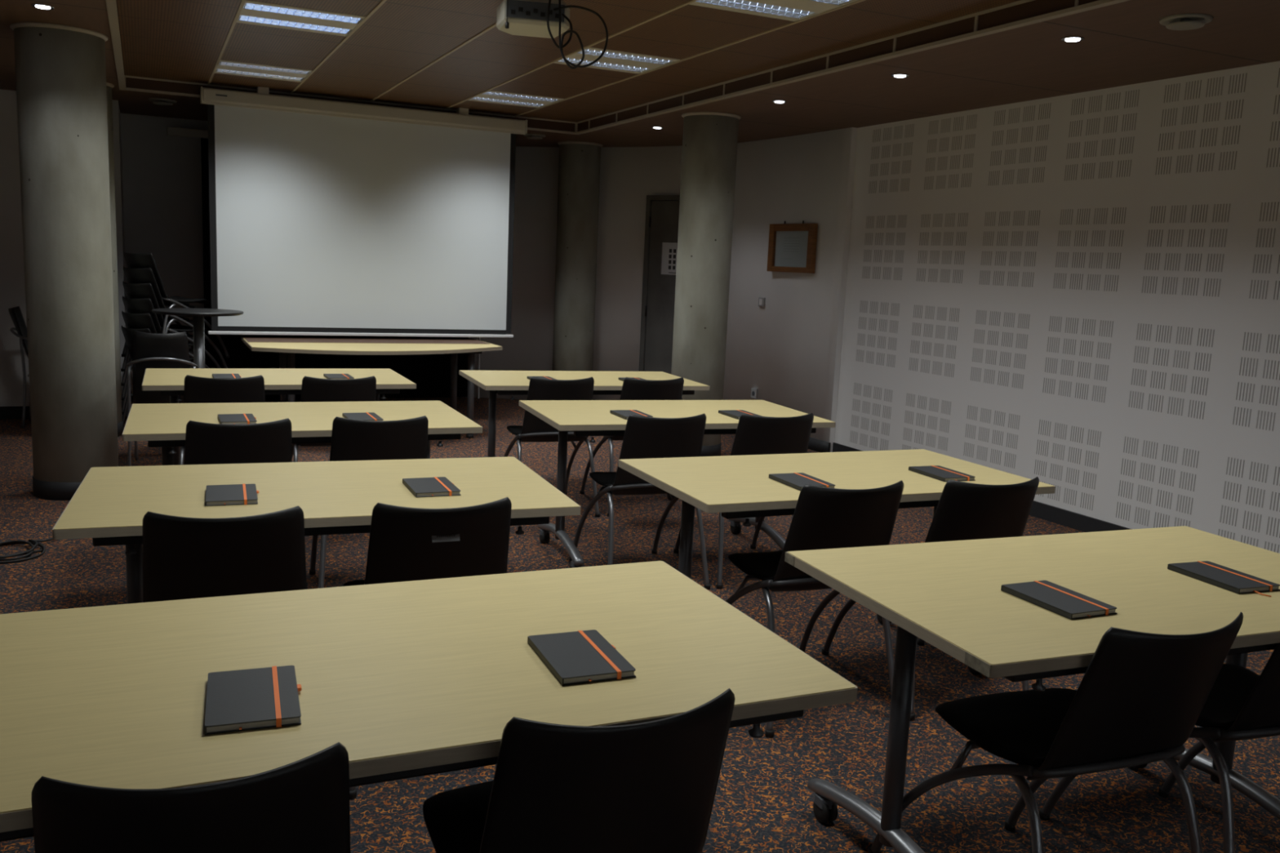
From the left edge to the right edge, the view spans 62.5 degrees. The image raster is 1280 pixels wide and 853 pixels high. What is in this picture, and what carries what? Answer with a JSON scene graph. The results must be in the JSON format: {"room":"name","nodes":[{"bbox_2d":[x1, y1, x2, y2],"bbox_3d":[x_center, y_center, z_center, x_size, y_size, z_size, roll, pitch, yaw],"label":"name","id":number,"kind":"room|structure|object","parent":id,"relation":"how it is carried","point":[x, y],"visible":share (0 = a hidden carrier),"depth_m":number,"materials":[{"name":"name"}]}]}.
{"room":"conference room","nodes":[
{"label":"conference room","id":0,"kind":"room"},
{"bbox_2d":[0,88,30,406],"bbox_3d":[-5.781,-1.437,7.993,2.750,2.800,0.160,-2,10,-25],"label":"wall","id":1,"kind":"structure","parent":0,"point":[12,284],"depth_m":8.31,"materials":[{"name":"grey paint"}]},
{"bbox_2d":[111,99,127,416],"bbox_3d":[-4.598,-1.549,9.057,0.300,2.800,1.100,-2,10,-25],"label":"wall","id":2,"kind":"structure","parent":0,"point":[116,110],"depth_m":8.62,"materials":[{"name":"grey paint"}]},
{"bbox_2d":[120,113,208,368],"bbox_3d":[-3.368,-1.662,10.142,2.850,2.800,0.160,-2,10,-25],"label":"wall","id":3,"kind":"structure","parent":0,"point":[162,172],"depth_m":9.54,"materials":[{"name":"grey paint"}]},
{"bbox_2d":[0,390,389,419],"bbox_3d":[-4.529,-0.210,9.263,5.783,0.100,0.825,-5,12,-41],"label":"baseboard","id":4,"kind":"structure","parent":3,"relation":"attached to","point":[6,412],"depth_m":8.47,"materials":[{"name":"grey"}]},
{"bbox_2d":[204,316,468,368],"bbox_3d":[-2.917,-0.816,10.347,2.503,0.472,0.080,-2,10,-25],"label":"blind","id":5,"kind":"object","parent":3,"relation":"attached to","point":[241,356],"depth_m":9.97,"materials":[{"name":"black fabric"}]},
{"bbox_2d":[115,0,1021,122],"bbox_3d":[0.249,-1.733,3.356,3.605,0.030,11.530,-2,10,-25],"label":"ceiling","id":6,"kind":"structure","parent":0,"point":[174,40],"depth_m":6.07,"materials":[{"name":"brown wood"}]},
{"bbox_2d":[207,0,245,84],"bbox_3d":[-0.845,-1.685,2.848,0.016,0.006,11.530,-2,10,-25],"label":"trim","id":7,"kind":"structure","parent":6,"relation":"attached to","point":[242,4],"depth_m":6.15,"materials":[{"name":"beige"}]},
{"bbox_2d":[214,60,312,82],"bbox_3d":[-2.607,-2.494,7.288,0.590,0.089,0.576,-2,10,-25],"label":"ceiling light","id":8,"kind":"object","parent":6,"relation":"attached to","point":[224,67],"visible":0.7,"depth_m":7.29,"materials":[{"name":"beige"}]},
{"bbox_2d":[236,0,365,36],"bbox_3d":[-1.799,-2.193,5.573,0.590,0.089,0.576,-2,10,-25],"label":"ceiling light","id":9,"kind":"object","parent":6,"relation":"attached to","point":[255,13],"visible":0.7,"depth_m":5.57,"materials":[{"name":"beige"}]},
{"bbox_2d":[290,0,386,93],"bbox_3d":[-0.302,-1.700,3.102,0.016,0.006,11.530,-2,10,-25],"label":"trim","id":10,"kind":"structure","parent":6,"relation":"attached to","point":[382,2],"depth_m":6.13,"materials":[{"name":"beige wood"}]},
{"bbox_2d":[200,86,527,337],"bbox_3d":[-2.163,-1.674,8.540,2.544,1.882,0.125,-2,10,-25],"label":"projection screen","id":11,"kind":"object","parent":6,"relation":"hanging from","point":[327,217],"visible":1,"depth_m":8.48,"materials":[{"name":"white fabric"}]},
{"bbox_2d":[369,22,496,102],"bbox_3d":[0.251,-1.715,3.360,0.016,0.006,11.530,-2,10,-25],"label":"trim","id":12,"kind":"structure","parent":6,"relation":"attached to","point":[492,26],"depth_m":6.51,"materials":[{"name":"beige metal"}]},
{"bbox_2d":[468,90,564,107],"bbox_3d":[-0.958,-2.540,8.057,0.590,0.089,0.576,-2,10,-25],"label":"ceiling light","id":13,"kind":"object","parent":6,"relation":"attached to","point":[491,96],"visible":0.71,"depth_m":8.06,"materials":[{"name":"beige metal"}]},
{"bbox_2d":[496,0,569,38],"bbox_3d":[-0.462,-1.771,4.414,0.326,0.280,0.304,1,9,-12],"label":"projector","id":14,"kind":"object","parent":6,"relation":"hanging from","point":[528,18],"visible":0.95,"depth_m":4.31,"materials":[{"name":"beige plastic"}]},
{"bbox_2d":[546,0,572,48],"bbox_3d":[-0.331,-1.708,4.273,0.121,0.350,0.069,-6,12,-43],"label":"cable","id":15,"kind":"object","parent":6,"relation":"hanging from","point":[549,1],"visible":0.99,"depth_m":4.25,"materials":[{"name":"black plastic"}]},
{"bbox_2d":[444,0,697,109],"bbox_3d":[0.804,-1.731,3.617,0.016,0.006,11.530,-2,10,-25],"label":"trim","id":16,"kind":"structure","parent":6,"relation":"attached to","point":[691,1],"depth_m":5.93,"materials":[{"name":"beige"}]},
{"bbox_2d":[553,0,608,69],"bbox_3d":[-0.233,-1.669,4.305,0.232,0.425,0.084,0,9,-14],"label":"cable","id":17,"kind":"object","parent":6,"relation":"hanging from","point":[561,41],"visible":1,"depth_m":4.31,"materials":[{"name":"black plastic"}]},
{"bbox_2d":[553,47,679,74],"bbox_3d":[-0.150,-2.239,6.342,0.590,0.089,0.576,-2,10,-25],"label":"ceiling light","id":18,"kind":"object","parent":6,"relation":"attached to","point":[613,60],"visible":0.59,"depth_m":6.34,"materials":[{"name":"beige metal"}]},
{"bbox_2d":[515,0,866,116],"bbox_3d":[1.356,-1.746,3.875,0.016,0.006,11.530,-2,10,-25],"label":"trim","id":19,"kind":"structure","parent":6,"relation":"attached to","point":[858,1],"depth_m":5.87,"materials":[{"name":"beige wood"}]},
{"bbox_2d":[688,0,857,22],"bbox_3d":[0.608,-1.956,4.734,0.590,0.089,0.576,-2,10,-25],"label":"ceiling light","id":20,"kind":"object","parent":6,"relation":"attached to","point":[794,11],"visible":1,"depth_m":4.88,"materials":[{"name":"beige metal"}]},
{"bbox_2d":[0,396,1279,852],"bbox_3d":[-0.947,0.786,4.505,8.450,0.100,13.800,-2,10,-25],"label":"floor","id":21,"kind":"structure","parent":0,"point":[763,802],"depth_m":3.44,"materials":[{"name":"carpet"}]},
{"bbox_2d":[8,306,31,427],"bbox_3d":[-4.585,-0.474,8.280,0.607,0.909,0.430,-1,10,-23],"label":"chair","id":22,"kind":"object","parent":21,"relation":"on","point":[15,313],"visible":0.43,"depth_m":8.05,"materials":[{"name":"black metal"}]},
{"bbox_2d":[0,537,53,564],"bbox_3d":[-2.903,0.600,4.702,0.313,0.035,0.912,2,9,-6],"label":"coiled cable","id":23,"kind":"object","parent":21,"relation":"on","point":[30,542],"visible":0.99,"depth_m":4.89,"materials":[{"name":"black plastic"}]},
{"bbox_2d":[9,22,118,500],"bbox_3d":[-3.215,-0.884,5.941,0.468,2.560,0.468,-2,10,-25],"label":"concrete column","id":24,"kind":"structure","parent":21,"relation":"on","point":[60,70],"depth_m":5.77,"materials":[{"name":"grey concrete"}]},
{"bbox_2d":[106,82,123,436],"bbox_3d":[-4.060,-1.201,7.748,0.432,2.560,0.432,-2,10,-25],"label":"concrete column","id":25,"kind":"structure","parent":21,"relation":"on","point":[108,86],"depth_m":7.75,"materials":[{"name":"grey concrete"}]},
{"bbox_2d":[120,324,151,424],"bbox_3d":[-3.684,-0.385,8.288,0.505,0.813,0.679,8,10,32],"label":"chair","id":26,"kind":"object","parent":21,"relation":"on","point":[128,333],"visible":0.12,"depth_m":8.03,"materials":[{"name":"grey plastic"}]},
{"bbox_2d":[121,310,206,414],"bbox_3d":[-3.675,-0.496,8.277,0.505,0.813,0.679,8,10,32],"label":"chair","id":27,"kind":"object","parent":26,"relation":"on","point":[132,321],"visible":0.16,"depth_m":7.94,"materials":[{"name":"grey"}]},
{"bbox_2d":[121,295,208,399],"bbox_3d":[-3.667,-0.608,8.266,0.505,0.813,0.679,8,10,32],"label":"chair","id":28,"kind":"object","parent":27,"relation":"on","point":[131,305],"visible":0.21,"depth_m":7.94,"materials":[{"name":"grey plastic"}]},
{"bbox_2d":[120,280,220,386],"bbox_3d":[-3.658,-0.719,8.255,0.505,0.813,0.679,8,10,32],"label":"chair","id":29,"kind":"object","parent":28,"relation":"on","point":[140,291],"visible":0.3,"depth_m":7.97,"materials":[{"name":"grey plastic"}]},
{"bbox_2d":[120,266,227,371],"bbox_3d":[-3.650,-0.830,8.244,0.505,0.813,0.679,8,10,32],"label":"chair","id":30,"kind":"object","parent":29,"relation":"on","point":[135,276],"visible":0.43,"depth_m":7.96,"materials":[{"name":"grey plastic"}]},
{"bbox_2d":[121,251,229,358],"bbox_3d":[-3.641,-0.942,8.233,0.505,0.813,0.679,8,10,32],"label":"chair","id":31,"kind":"object","parent":30,"relation":"on","point":[133,260],"visible":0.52,"depth_m":7.96,"materials":[{"name":"grey plastic"}]},
{"bbox_2d":[125,330,198,466],"bbox_3d":[-3.069,-0.180,6.812,0.430,0.909,0.607,-1,9,-21],"label":"armchair","id":32,"kind":"object","parent":21,"relation":"on","point":[150,350],"visible":0.49,"depth_m":6.55,"materials":[{"name":"black fabric"}]},
{"bbox_2d":[31,742,350,852],"bbox_3d":[-0.678,0.776,1.661,0.505,0.813,0.679,-1,9,-21],"label":"chair","id":33,"kind":"object","parent":21,"relation":"on","point":[301,806],"visible":1,"depth_m":1.32,"materials":[{"name":"black fabric"}]},
{"bbox_2d":[151,307,243,451],"bbox_3d":[-3.064,-0.304,7.345,0.586,1.000,0.586,-2,10,-25],"label":"table","id":34,"kind":"object","parent":21,"relation":"on","point":[198,314],"visible":0.61,"depth_m":7.26,"materials":[{"name":"black plastic"}]},
{"bbox_2d":[178,374,265,465],"bbox_3d":[-2.201,0.098,5.605,0.505,0.813,0.679,-1,9,-22],"label":"chair","id":35,"kind":"object","parent":21,"relation":"on","point":[197,389],"visible":0.19,"depth_m":5.27,"materials":[{"name":"grey plastic"}]},
{"bbox_2d":[142,506,306,602],"bbox_3d":[-1.142,0.558,2.933,0.505,0.813,0.679,-1,9,-20],"label":"chair","id":36,"kind":"object","parent":21,"relation":"on","point":[184,557],"visible":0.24,"depth_m":2.62,"materials":[{"name":"grey plastic"}]},
{"bbox_2d":[184,417,292,465],"bbox_3d":[-1.643,0.329,4.272,0.505,0.813,0.679,-2,10,-26],"label":"chair","id":37,"kind":"object","parent":21,"relation":"on","point":[206,443],"visible":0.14,"depth_m":3.95,"materials":[{"name":"grey plastic"}]},
{"bbox_2d":[142,368,416,465],"bbox_3d":[-2.048,0.081,5.999,1.378,0.740,0.814,-1,10,-24],"label":"table","id":38,"kind":"object","parent":21,"relation":"on","point":[171,381],"visible":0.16,"depth_m":5.86,"materials":[{"name":"beige wood"}]},
{"bbox_2d":[212,373,241,378],"bbox_3d":[-2.240,-0.268,5.728,0.143,0.014,0.218,-2,10,-25],"label":"notebook","id":39,"kind":"object","parent":38,"relation":"on","point":[214,375],"visible":0.59,"depth_m":5.71,"materials":[{"name":"black leather"}]},
{"bbox_2d":[323,373,353,379],"bbox_3d":[-1.695,-0.279,5.954,0.143,0.014,0.218,-2,10,-25],"label":"notebook","id":40,"kind":"object","parent":38,"relation":"on","point":[333,376],"visible":0.86,"depth_m":5.92,"materials":[{"name":"black leather"}]},
{"bbox_2d":[122,400,482,465],"bbox_3d":[-1.478,0.316,4.643,1.378,0.740,0.832,-1,10,-23],"label":"table","id":41,"kind":"object","parent":21,"relation":"on","point":[163,425],"visible":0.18,"depth_m":4.52,"materials":[{"name":"brown wood"}]},
{"bbox_2d":[217,413,257,424],"bbox_3d":[-1.658,-0.030,4.353,0.143,0.014,0.218,-2,10,-25],"label":"notebook","id":42,"kind":"object","parent":41,"relation":"on","point":[224,419],"visible":0.84,"depth_m":4.32,"materials":[{"name":"grey paper"}]},
{"bbox_2d":[342,412,383,421],"bbox_3d":[-1.188,-0.038,4.538,0.143,0.014,0.218,-2,10,-25],"label":"notebook","id":43,"kind":"object","parent":41,"relation":"on","point":[372,416],"visible":0.68,"depth_m":4.53,"materials":[{"name":"grey paper"}]},
{"bbox_2d":[52,456,580,604],"bbox_3d":[-0.977,0.546,3.295,1.378,0.740,0.814,-1,9,-21],"label":"table","id":44,"kind":"object","parent":21,"relation":"on","point":[109,506],"visible":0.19,"depth_m":3.13,"materials":[{"name":"brown wood"}]},
{"bbox_2d":[205,484,258,506],"bbox_3d":[-1.171,0.195,3.036,0.143,0.014,0.218,-1,9,-22],"label":"notebook","id":45,"kind":"object","parent":44,"relation":"on","point":[233,494],"visible":1,"depth_m":3.00,"materials":[{"name":"grey leather"}]},
{"bbox_2d":[402,476,461,497],"bbox_3d":[-0.640,0.185,3.252,0.143,0.014,0.218,-1,10,-23],"label":"notebook","id":46,"kind":"object","parent":44,"relation":"on","point":[439,486],"visible":1,"depth_m":3.22,"materials":[{"name":"grey leather"}]},
{"bbox_2d":[291,376,376,462],"bbox_3d":[-1.684,0.095,5.775,0.505,0.813,0.679,-1,10,-24],"label":"chair","id":47,"kind":"object","parent":21,"relation":"on","point":[313,389],"visible":0.2,"depth_m":5.44,"materials":[{"name":"grey plastic"}]},
{"bbox_2d":[309,415,428,588],"bbox_3d":[-1.147,0.315,4.508,0.505,0.813,0.679,-1,9,-22],"label":"chair","id":48,"kind":"object","parent":21,"relation":"on","point":[351,439],"visible":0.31,"depth_m":4.19,"materials":[{"name":"grey plastic"}]},
{"bbox_2d":[240,336,502,438],"bbox_3d":[-2.070,-0.284,8.340,1.930,0.744,1.227,-2,10,-25],"label":"desk","id":49,"kind":"object","parent":21,"relation":"on","point":[284,345],"visible":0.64,"depth_m":8.26,"materials":[{"name":"brown wood"}]},
{"bbox_2d":[343,497,511,799],"bbox_3d":[-0.645,0.550,3.127,0.505,0.813,0.679,-1,9,-22],"label":"chair","id":50,"kind":"object","parent":21,"relation":"on","point":[406,544],"visible":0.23,"depth_m":2.81,"materials":[{"name":"grey plastic"}]},
{"bbox_2d":[0,560,857,841],"bbox_3d":[-0.443,0.772,1.989,1.410,0.740,0.823,-1,10,-24],"label":"table","id":51,"kind":"object","parent":21,"relation":"on","point":[414,678],"visible":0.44,"depth_m":1.82,"materials":[{"name":"brown wood"}]},
{"bbox_2d":[204,665,302,734],"bbox_3d":[-0.612,0.431,1.677,0.143,0.014,0.218,-1,9,-21],"label":"notebook","id":52,"kind":"object","parent":51,"relation":"on","point":[260,698],"visible":1,"depth_m":1.65,"materials":[{"name":"black leather"}]},
{"bbox_2d":[527,629,635,685],"bbox_3d":[-0.105,0.416,1.915,0.143,0.014,0.218,-1,9,-22],"label":"notebook","id":53,"kind":"object","parent":51,"relation":"on","point":[580,656],"visible":1,"depth_m":1.89,"materials":[{"name":"black leather"}]},
{"bbox_2d":[503,376,599,517],"bbox_3d":[-0.547,0.079,6.203,0.505,0.813,0.679,-1,9,-20],"label":"chair","id":54,"kind":"object","parent":21,"relation":"on","point":[533,429],"visible":0.68,"depth_m":5.94,"materials":[{"name":"grey plastic"}]},
{"bbox_2d":[552,141,602,371],"bbox_3d":[-0.629,-1.448,10.329,0.432,2.560,0.432,-2,10,-25],"label":"concrete column","id":55,"kind":"structure","parent":21,"relation":"on","point":[579,166],"depth_m":10.14,"materials":[{"name":"grey concrete"}]},
{"bbox_2d":[422,688,735,852],"bbox_3d":[-0.150,0.764,1.886,0.505,0.813,0.679,-1,10,-23],"label":"chair","id":56,"kind":"object","parent":21,"relation":"on","point":[648,787],"visible":1,"depth_m":1.59,"materials":[{"name":"grey"}]},
{"bbox_2d":[458,370,710,500],"bbox_3d":[-0.377,0.064,6.586,1.378,0.740,0.814,-1,9,-20],"label":"table","id":57,"kind":"object","parent":21,"relation":"on","point":[499,382],"visible":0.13,"depth_m":6.42,"materials":[{"name":"beige wood"}]},
{"bbox_2d":[526,376,555,379],"bbox_3d":[-0.574,-0.281,6.282,0.143,0.014,0.218,-1,9,-22],"label":"notebook","id":58,"kind":"object","parent":57,"relation":"on","point":[527,377],"visible":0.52,"depth_m":6.33,"materials":[{"name":"black leather"}]},
{"bbox_2d":[618,377,644,381],"bbox_3d":[-0.026,-0.281,6.440,0.143,0.014,0.218,-1,9,-22],"label":"notebook","id":59,"kind":"object","parent":57,"relation":"on","point":[622,379],"visible":0.21,"depth_m":6.50,"materials":[{"name":"black leather"}]},
{"bbox_2d":[579,377,684,516],"bbox_3d":[-0.032,0.072,6.393,0.505,0.813,0.679,-1,9,-20],"label":"chair","id":60,"kind":"object","parent":21,"relation":"on","point":[633,388],"visible":0.29,"depth_m":6.06,"materials":[{"name":"grey plastic"}]},
{"bbox_2d":[569,413,710,589],"bbox_3d":[0.004,0.300,4.932,0.505,0.813,0.679,-1,9,-21],"label":"chair","id":61,"kind":"object","parent":21,"relation":"on","point":[644,437],"visible":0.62,"depth_m":4.66,"materials":[{"name":"grey plastic"}]},
{"bbox_2d":[519,400,835,568],"bbox_3d":[0.146,0.287,5.292,1.378,0.740,0.814,-1,9,-20],"label":"table","id":62,"kind":"object","parent":21,"relation":"on","point":[583,417],"visible":0.66,"depth_m":5.16,"materials":[{"name":"beige wood"}]},
{"bbox_2d":[609,409,653,419],"bbox_3d":[-0.037,-0.056,4.988,0.143,0.014,0.218,-1,9,-22],"label":"notebook","id":63,"kind":"object","parent":62,"relation":"on","point":[624,414],"visible":0.8,"depth_m":4.99,"materials":[{"name":"grey paper"}]},
{"bbox_2d":[718,409,761,419],"bbox_3d":[0.494,-0.058,5.153,0.143,0.014,0.218,-1,9,-22],"label":"notebook","id":64,"kind":"object","parent":62,"relation":"on","point":[735,414],"visible":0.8,"depth_m":5.16,"materials":[{"name":"grey paper"}]},
{"bbox_2d":[671,111,741,456],"bbox_3d":[0.475,-1.047,8.054,0.442,2.560,0.442,-2,10,-25],"label":"concrete column","id":65,"kind":"structure","parent":21,"relation":"on","point":[709,139],"depth_m":7.85,"materials":[{"name":"grey concrete"}]},
{"bbox_2d":[673,413,813,589],"bbox_3d":[0.515,0.294,5.115,0.505,0.813,0.679,-1,9,-19],"label":"chair","id":66,"kind":"object","parent":21,"relation":"on","point":[754,434],"visible":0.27,"depth_m":4.80,"materials":[{"name":"grey plastic"}]},
{"bbox_2d":[724,480,903,737],"bbox_3d":[0.549,0.529,3.610,0.505,0.813,0.679,-1,9,-21],"label":"chair","id":67,"kind":"object","parent":21,"relation":"on","point":[824,517],"visible":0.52,"depth_m":3.33,"materials":[{"name":"grey plastic"}]},
{"bbox_2d":[617,448,1055,675],"bbox_3d":[0.673,0.528,3.887,1.378,0.740,0.786,-1,10,-23],"label":"table","id":68,"kind":"object","parent":21,"relation":"on","point":[735,486],"visible":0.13,"depth_m":3.71,"materials":[{"name":"brown wood"}]},
{"bbox_2d":[768,472,835,490],"bbox_3d":[0.553,0.187,3.587,0.143,0.014,0.218,-1,10,-23],"label":"notebook","id":69,"kind":"object","parent":68,"relation":"on","point":[797,481],"visible":0.84,"depth_m":3.58,"materials":[{"name":"grey leather"}]},
{"bbox_2d":[908,465,975,481],"bbox_3d":[1.103,0.171,3.846,0.143,0.014,0.218,-1,9,-22],"label":"notebook","id":70,"kind":"object","parent":68,"relation":"on","point":[936,472],"visible":1,"depth_m":3.82,"materials":[{"name":"grey leather"}]},
{"bbox_2d":[821,476,1039,720],"bbox_3d":[1.046,0.524,3.780,0.505,0.813,0.679,-1,9,-20],"label":"chair","id":71,"kind":"object","parent":21,"relation":"on","point":[964,511],"visible":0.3,"depth_m":3.46,"materials":[{"name":"grey plastic"}]},
{"bbox_2d":[784,525,1279,852],"bbox_3d":[1.141,0.739,2.658,1.379,0.740,0.814,-1,9,-21],"label":"table","id":72,"kind":"object","parent":21,"relation":"on","point":[948,595],"visible":0.67,"depth_m":2.50,"materials":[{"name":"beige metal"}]},
{"bbox_2d":[1000,580,1117,619],"bbox_3d":[0.949,0.390,2.387,0.143,0.014,0.218,-1,10,-24],"label":"notebook","id":73,"kind":"object","parent":72,"relation":"on","point":[1070,604],"visible":1,"depth_m":2.36,"materials":[{"name":"black leather"}]},
{"bbox_2d":[1167,560,1279,596],"bbox_3d":[1.462,0.377,2.617,0.143,0.014,0.250,-1,9,-20],"label":"notebook","id":74,"kind":"object","parent":72,"relation":"on","point":[1216,575],"visible":1,"depth_m":2.61,"materials":[{"name":"black leather"}]},
{"bbox_2d":[867,612,1243,852],"bbox_3d":[0.931,0.734,2.393,0.505,0.813,0.679,-1,9,-22],"label":"chair","id":75,"kind":"object","parent":21,"relation":"on","point":[1140,696],"visible":0.98,"depth_m":2.15,"materials":[{"name":"grey plastic"}]},
{"bbox_2d":[1039,642,1279,852],"bbox_3d":[1.447,0.722,2.617,0.505,0.813,0.679,-1,9,-21],"label":"chair","id":76,"kind":"object","parent":21,"relation":"on","point":[1242,704],"visible":0.75,"depth_m":2.40,"materials":[{"name":"grey"}]},
{"bbox_2d":[0,0,1279,146],"bbox_3d":[-0.848,-1.958,4.069,8.400,0.340,13.800,-2,10,-25],"label":"ceiling","id":77,"kind":"structure","parent":0,"point":[1124,43],"depth_m":5.67,"materials":[{"name":"paint"}]},
{"bbox_2d":[31,3,54,9],"bbox_3d":[-2.895,-2.034,5.117,0.100,0.008,0.100,-2,10,-25],"label":"recessed light","id":78,"kind":"object","parent":77,"relation":"in","point":[44,6],"visible":1,"depth_m":5.10,"materials":[{"name":"silver metal"}]},
{"bbox_2d":[148,97,176,105],"bbox_3d":[-3.764,-2.556,8.322,0.204,0.034,0.204,-2,10,-25],"label":"ceiling vent","id":79,"kind":"object","parent":77,"relation":"in","point":[155,100],"visible":1,"depth_m":8.29,"materials":[{"name":"grey metal"}]},
{"bbox_2d":[523,133,545,139],"bbox_3d":[-0.957,-2.624,9.565,0.204,0.034,0.204,-2,10,-25],"label":"ceiling vent","id":80,"kind":"object","parent":77,"relation":"in","point":[532,136],"visible":0.98,"depth_m":9.52,"materials":[{"name":"grey metal"}]},
{"bbox_2d":[106,0,1129,134],"bbox_3d":[0.247,-1.674,3.365,3.605,0.090,11.529,-2,10,-25],"label":"trim","id":81,"kind":"structure","parent":77,"relation":"attached to","point":[1036,7],"depth_m":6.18,"materials":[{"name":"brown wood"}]},
{"bbox_2d":[651,126,663,128],"bbox_3d":[0.143,-2.444,8.637,0.100,0.008,0.100,-2,10,-25],"label":"recessed light","id":82,"kind":"object","parent":77,"relation":"in","point":[654,127],"visible":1,"depth_m":8.61,"materials":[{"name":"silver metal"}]},
{"bbox_2d":[772,100,786,103],"bbox_3d":[0.927,-2.159,7.020,0.100,0.008,0.100,-2,10,-25],"label":"recessed light","id":83,"kind":"object","parent":77,"relation":"in","point":[773,101],"visible":1,"depth_m":7.00,"materials":[{"name":"white glass"}]},
{"bbox_2d":[891,73,909,77],"bbox_3d":[1.458,-1.965,5.916,0.100,0.008,0.100,-2,10,-25],"label":"recessed light","id":84,"kind":"object","parent":77,"relation":"in","point":[895,75],"visible":1,"depth_m":5.90,"materials":[{"name":"white glass"}]},
{"bbox_2d":[1061,35,1084,42],"bbox_3d":[1.986,-1.776,4.843,0.100,0.008,0.100,-2,10,-25],"label":"recessed light","id":85,"kind":"object","parent":77,"relation":"in","point":[1068,39],"visible":1,"depth_m":4.83,"materials":[{"name":"silver metal"}]},
{"bbox_2d":[1159,13,1213,30],"bbox_3d":[2.276,-1.682,4.404,0.204,0.034,0.204,-2,10,-25],"label":"ceiling vent","id":86,"kind":"object","parent":77,"relation":"in","point":[1190,21],"visible":1,"depth_m":4.37,"materials":[{"name":"grey metal"}]},
{"bbox_2d":[459,127,857,452],"bbox_3d":[-0.020,-1.477,9.906,4.628,2.800,1.024,8,10,32],"label":"wall","id":87,"kind":"structure","parent":0,"point":[788,348],"depth_m":9.49,"materials":[{"name":"white paint"}]},
{"bbox_2d":[477,337,480,398],"bbox_3d":[-1.618,-1.524,10.734,0.015,2.500,0.020,-2,10,-25],"label":"trim","id":88,"kind":"structure","parent":87,"relation":"attached to","point":[479,338],"depth_m":10.86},
{"bbox_2d":[639,195,679,373],"bbox_3d":[0.392,-1.123,10.025,0.880,2.100,0.204,9,11,37],"label":"door","id":89,"kind":"structure","parent":87,"relation":"in","point":[662,211],"depth_m":10.12,"materials":[{"name":"black metal"}]},
{"bbox_2d":[661,242,677,275],"bbox_3d":[0.291,-1.590,10.001,0.210,0.300,0.004,9,11,37],"label":"notice","id":90,"kind":"object","parent":89,"relation":"attached to","point":[669,250],"visible":0.92,"depth_m":10.01,"materials":[{"name":"grey paper"}]},
{"bbox_2d":[751,387,758,399],"bbox_3d":[1.020,-0.294,9.400,0.029,0.090,0.080,-3,10,-30],"label":"wall socket","id":91,"kind":"object","parent":87,"relation":"attached to","point":[754,392],"visible":1,"depth_m":9.38,"materials":[{"name":"grey plastic"}]},
{"bbox_2d":[758,297,765,306],"bbox_3d":[1.067,-1.090,9.254,0.027,0.080,0.080,-3,10,-30],"label":"light switch","id":92,"kind":"object","parent":87,"relation":"attached to","point":[762,301],"visible":1,"depth_m":9.24,"materials":[{"name":"grey plastic"}]},
{"bbox_2d":[766,220,817,273],"bbox_3d":[1.267,-1.501,8.810,0.045,0.425,0.610,-2,10,-29],"label":"frame","id":93,"kind":"object","parent":87,"relation":"attached to","point":[792,247],"visible":1,"depth_m":8.80,"materials":[{"name":"brown wood"}]},
{"bbox_2d":[834,61,1279,553],"bbox_3d":[3.716,-0.414,4.102,0.180,2.800,9.530,-2,10,-25],"label":"wall","id":94,"kind":"structure","parent":0,"point":[1077,293],"depth_m":6.19,"materials":[{"name":"white paint"}]},
{"bbox_2d":[808,437,1131,532],"bbox_3d":[3.087,0.779,5.069,0.203,0.095,11.015,-2,10,-25],"label":"baseboard","id":95,"kind":"structure","parent":94,"relation":"attached to","point":[1060,516],"depth_m":6.42,"materials":[{"name":"grey"}]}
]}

